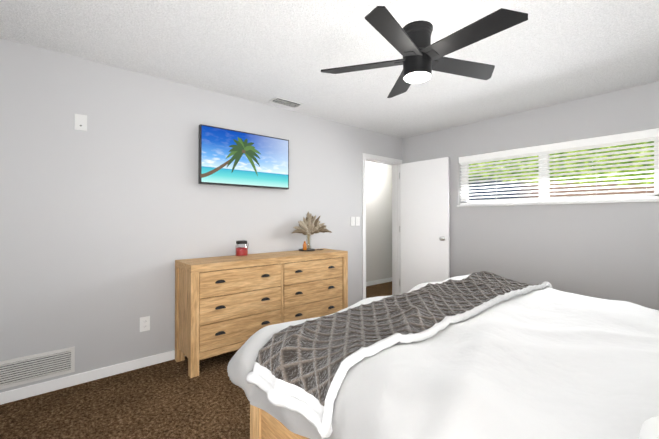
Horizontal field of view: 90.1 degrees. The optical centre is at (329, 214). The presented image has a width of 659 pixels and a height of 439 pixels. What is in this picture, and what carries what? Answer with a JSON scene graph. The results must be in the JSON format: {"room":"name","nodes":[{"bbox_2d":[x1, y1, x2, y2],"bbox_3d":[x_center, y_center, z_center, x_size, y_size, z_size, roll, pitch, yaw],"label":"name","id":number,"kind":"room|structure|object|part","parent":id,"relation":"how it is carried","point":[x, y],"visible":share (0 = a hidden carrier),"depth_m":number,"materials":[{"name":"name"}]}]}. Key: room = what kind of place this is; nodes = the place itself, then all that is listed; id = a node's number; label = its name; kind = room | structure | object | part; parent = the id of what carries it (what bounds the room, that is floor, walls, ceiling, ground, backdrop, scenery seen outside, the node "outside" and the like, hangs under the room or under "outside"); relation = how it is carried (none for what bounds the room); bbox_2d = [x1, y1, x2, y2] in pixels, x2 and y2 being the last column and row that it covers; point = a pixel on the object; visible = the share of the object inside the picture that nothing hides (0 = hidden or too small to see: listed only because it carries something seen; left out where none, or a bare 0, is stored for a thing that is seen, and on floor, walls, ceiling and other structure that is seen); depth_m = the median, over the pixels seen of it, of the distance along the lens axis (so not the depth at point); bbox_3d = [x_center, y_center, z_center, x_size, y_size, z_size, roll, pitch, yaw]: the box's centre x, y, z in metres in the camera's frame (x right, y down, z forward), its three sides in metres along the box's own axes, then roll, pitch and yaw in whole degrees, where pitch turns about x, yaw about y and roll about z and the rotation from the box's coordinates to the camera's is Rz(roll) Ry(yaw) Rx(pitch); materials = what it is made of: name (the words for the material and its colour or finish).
{"room":"bedroom","nodes":[
{"label":"bedroom","id":0,"kind":"room"},
{"bbox_2d":[0,281,391,438],"bbox_3d":[1.185,1.315,3.233,6.850,0.100,4.970,0,0,-40],"label":"floor","id":1,"kind":"structure","parent":0,"point":[171,399],"depth_m":2.15,"materials":[{"name":"brown carpet"}]},
{"bbox_2d":[175,248,347,377],"bbox_3d":[-0.570,0.830,3.241,1.670,0.870,0.442,0,0,-40],"label":"dresser","id":2,"kind":"object","parent":1,"relation":"on","point":[224,304],"visible":0.98,"depth_m":2.86,"materials":[{"name":"brown wood"}]},
{"bbox_2d":[235,240,248,255],"bbox_3d":[-0.849,0.322,3.187,0.119,0.145,0.127,0,0,-40],"label":"candle jar","id":3,"kind":"object","parent":2,"relation":"on","point":[241,251],"visible":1,"depth_m":3.15,"materials":[{"name":"red glass"}]},
{"bbox_2d":[292,211,331,250],"bbox_3d":[-0.237,0.179,3.682,0.545,0.437,0.195,0,0,-40],"label":"sculpture","id":4,"kind":"object","parent":2,"relation":"on","point":[310,225],"visible":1,"depth_m":3.65,"materials":[{"name":"grey wood"}]},
{"bbox_2d":[227,271,658,438],"bbox_3d":[1.043,0.679,1.476,2.304,1.150,2.178,0,0,-40],"label":"bed","id":5,"kind":"object","parent":1,"relation":"on","point":[483,355],"visible":1,"depth_m":1.17,"materials":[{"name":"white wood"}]},
{"bbox_3d":[1.058,0.679,1.448,2.000,1.150,2.115,0,0,-40],"label":"frame","id":6,"kind":"part","parent":5,"relation":"part of","materials":[{"name":"brown wood"}]},
{"bbox_2d":[0,38,403,392],"bbox_3d":[-0.589,0.048,3.632,4.650,2.440,0.120,0,0,-40],"label":"wall","id":7,"kind":"structure","parent":0,"point":[112,214],"depth_m":2.65,"materials":[{"name":"grey paint"}]},
{"bbox_2d":[0,346,74,389],"bbox_3d":[-2.046,1.067,2.302,0.415,0.185,0.011,0,0,-40],"label":"air vent","id":8,"kind":"object","parent":7,"relation":"in","point":[28,369],"visible":1,"depth_m":2.30,"materials":[{"name":"white metal"}]},
{"bbox_2d":[74,114,86,130],"bbox_3d":[-1.866,-0.695,2.468,0.075,0.118,0.008,0,0,-40],"label":"outlet plate","id":9,"kind":"object","parent":7,"relation":"attached to","point":[80,122],"visible":1,"depth_m":2.47,"materials":[{"name":"white plastic"}]},
{"bbox_2d":[0,350,174,404],"bbox_3d":[-0.892,1.227,3.280,3.502,0.078,0.013,0,0,-40],"label":"baseboard","id":10,"kind":"structure","parent":7,"relation":"attached to","point":[46,386],"depth_m":2.46,"materials":[{"name":"white paint"}]},
{"bbox_2d":[140,316,149,331],"bbox_3d":[-1.536,0.907,2.737,0.075,0.118,0.008,0,0,-40],"label":"duplex electrical outlet","id":11,"kind":"object","parent":7,"relation":"attached to","point":[144,323],"visible":1,"depth_m":2.73,"materials":[{"name":"white plastic"}]},
{"bbox_2d":[198,124,288,189],"bbox_3d":[-0.828,-0.548,3.303,0.955,0.543,0.074,0,0,-40],"label":"tv","id":12,"kind":"object","parent":7,"relation":"attached to","point":[228,157],"visible":0.98,"depth_m":3.23,"materials":[{"name":"black plastic"},{"name":"glass screen"}]},
{"bbox_2d":[351,217,359,225],"bbox_3d":[0.342,0.082,4.336,0.165,0.118,0.009,0,0,-40],"label":"switch plates","id":13,"kind":"object","parent":7,"relation":"attached to","point":[353,221],"visible":1,"depth_m":4.33,"materials":[{"name":"white plastic"}]},
{"bbox_2d":[362,153,401,299],"bbox_3d":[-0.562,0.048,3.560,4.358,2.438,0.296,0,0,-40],"label":"door frame","id":14,"kind":"structure","parent":7,"relation":"attached to","point":[396,249],"depth_m":4.93,"materials":[{"name":"white paint"}]},
{"bbox_2d":[399,157,449,293],"bbox_3d":[1.311,0.248,4.639,0.142,2.028,0.789,0,0,-40],"label":"door","id":15,"kind":"structure","parent":14,"relation":"attached to","point":[424,220],"depth_m":4.61,"materials":[{"name":"white paint"}]},
{"bbox_2d":[0,0,658,137],"bbox_3d":[1.185,-1.225,3.250,6.850,0.100,4.970,0,0,-40],"label":"ceiling","id":16,"kind":"structure","parent":0,"point":[549,52],"depth_m":2.33,"materials":[{"name":"white paint"}]},
{"bbox_2d":[269,97,302,107],"bbox_3d":[-0.447,-1.162,3.419,0.320,0.022,0.150,0,0,-40],"label":"ceiling vent","id":17,"kind":"object","parent":16,"relation":"in","point":[286,102],"visible":1,"depth_m":3.39,"materials":[{"name":"white plastic"}]},
{"bbox_2d":[321,6,527,97],"bbox_3d":[0.594,-1.025,2.053,1.211,0.314,1.163,0,0,-40],"label":"ceiling fan","id":18,"kind":"object","parent":16,"relation":"hanging from","point":[418,51],"visible":1,"depth_m":2.00,"materials":[{"name":"black metal"}]},
{"bbox_2d":[366,161,391,281],"bbox_3d":[0.597,0.063,5.936,4.200,2.440,0.100,0,0,-40],"label":"wall","id":19,"kind":"structure","parent":0,"point":[378,221],"depth_m":6.13,"materials":[{"name":"grey paint"}]},
{"bbox_2d":[366,277,391,285],"bbox_3d":[0.633,1.244,5.886,4.000,0.078,0.013,0,0,-40],"label":"baseboard","id":20,"kind":"structure","parent":19,"relation":"attached to","point":[385,280],"depth_m":6.11,"materials":[{"name":"white paint"}]},
{"bbox_2d":[404,81,658,309],"bbox_3d":[2.379,0.048,3.612,0.150,2.440,3.690,0,0,-40],"label":"wall","id":21,"kind":"structure","parent":0,"point":[609,251],"depth_m":3.45,"materials":[{"name":"grey paint"}]},
{"bbox_2d":[457,140,658,206],"bbox_3d":[2.347,-0.437,3.621,0.152,0.650,1.930,0,0,-40],"label":"window","id":22,"kind":"structure","parent":21,"relation":"in","point":[616,201],"depth_m":3.60,"materials":[{"name":"white paint"}]},
{"bbox_2d":[459,128,658,204],"bbox_3d":[2.334,-0.448,3.610,0.066,0.624,1.892,0,0,-40],"label":"window blinds","id":23,"kind":"object","parent":22,"relation":"attached to","point":[619,139],"visible":0.98,"depth_m":3.41,"materials":[{"name":"white plastic"}]},
{"label":"outside","id":24,"kind":"structure","parent":0,"visible":0},
{"bbox_2d":[469,141,653,199],"bbox_3d":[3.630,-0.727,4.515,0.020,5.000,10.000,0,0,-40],"label":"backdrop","id":25,"kind":"structure","parent":24,"point":[621,184],"depth_m":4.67,"materials":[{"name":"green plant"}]}
]}

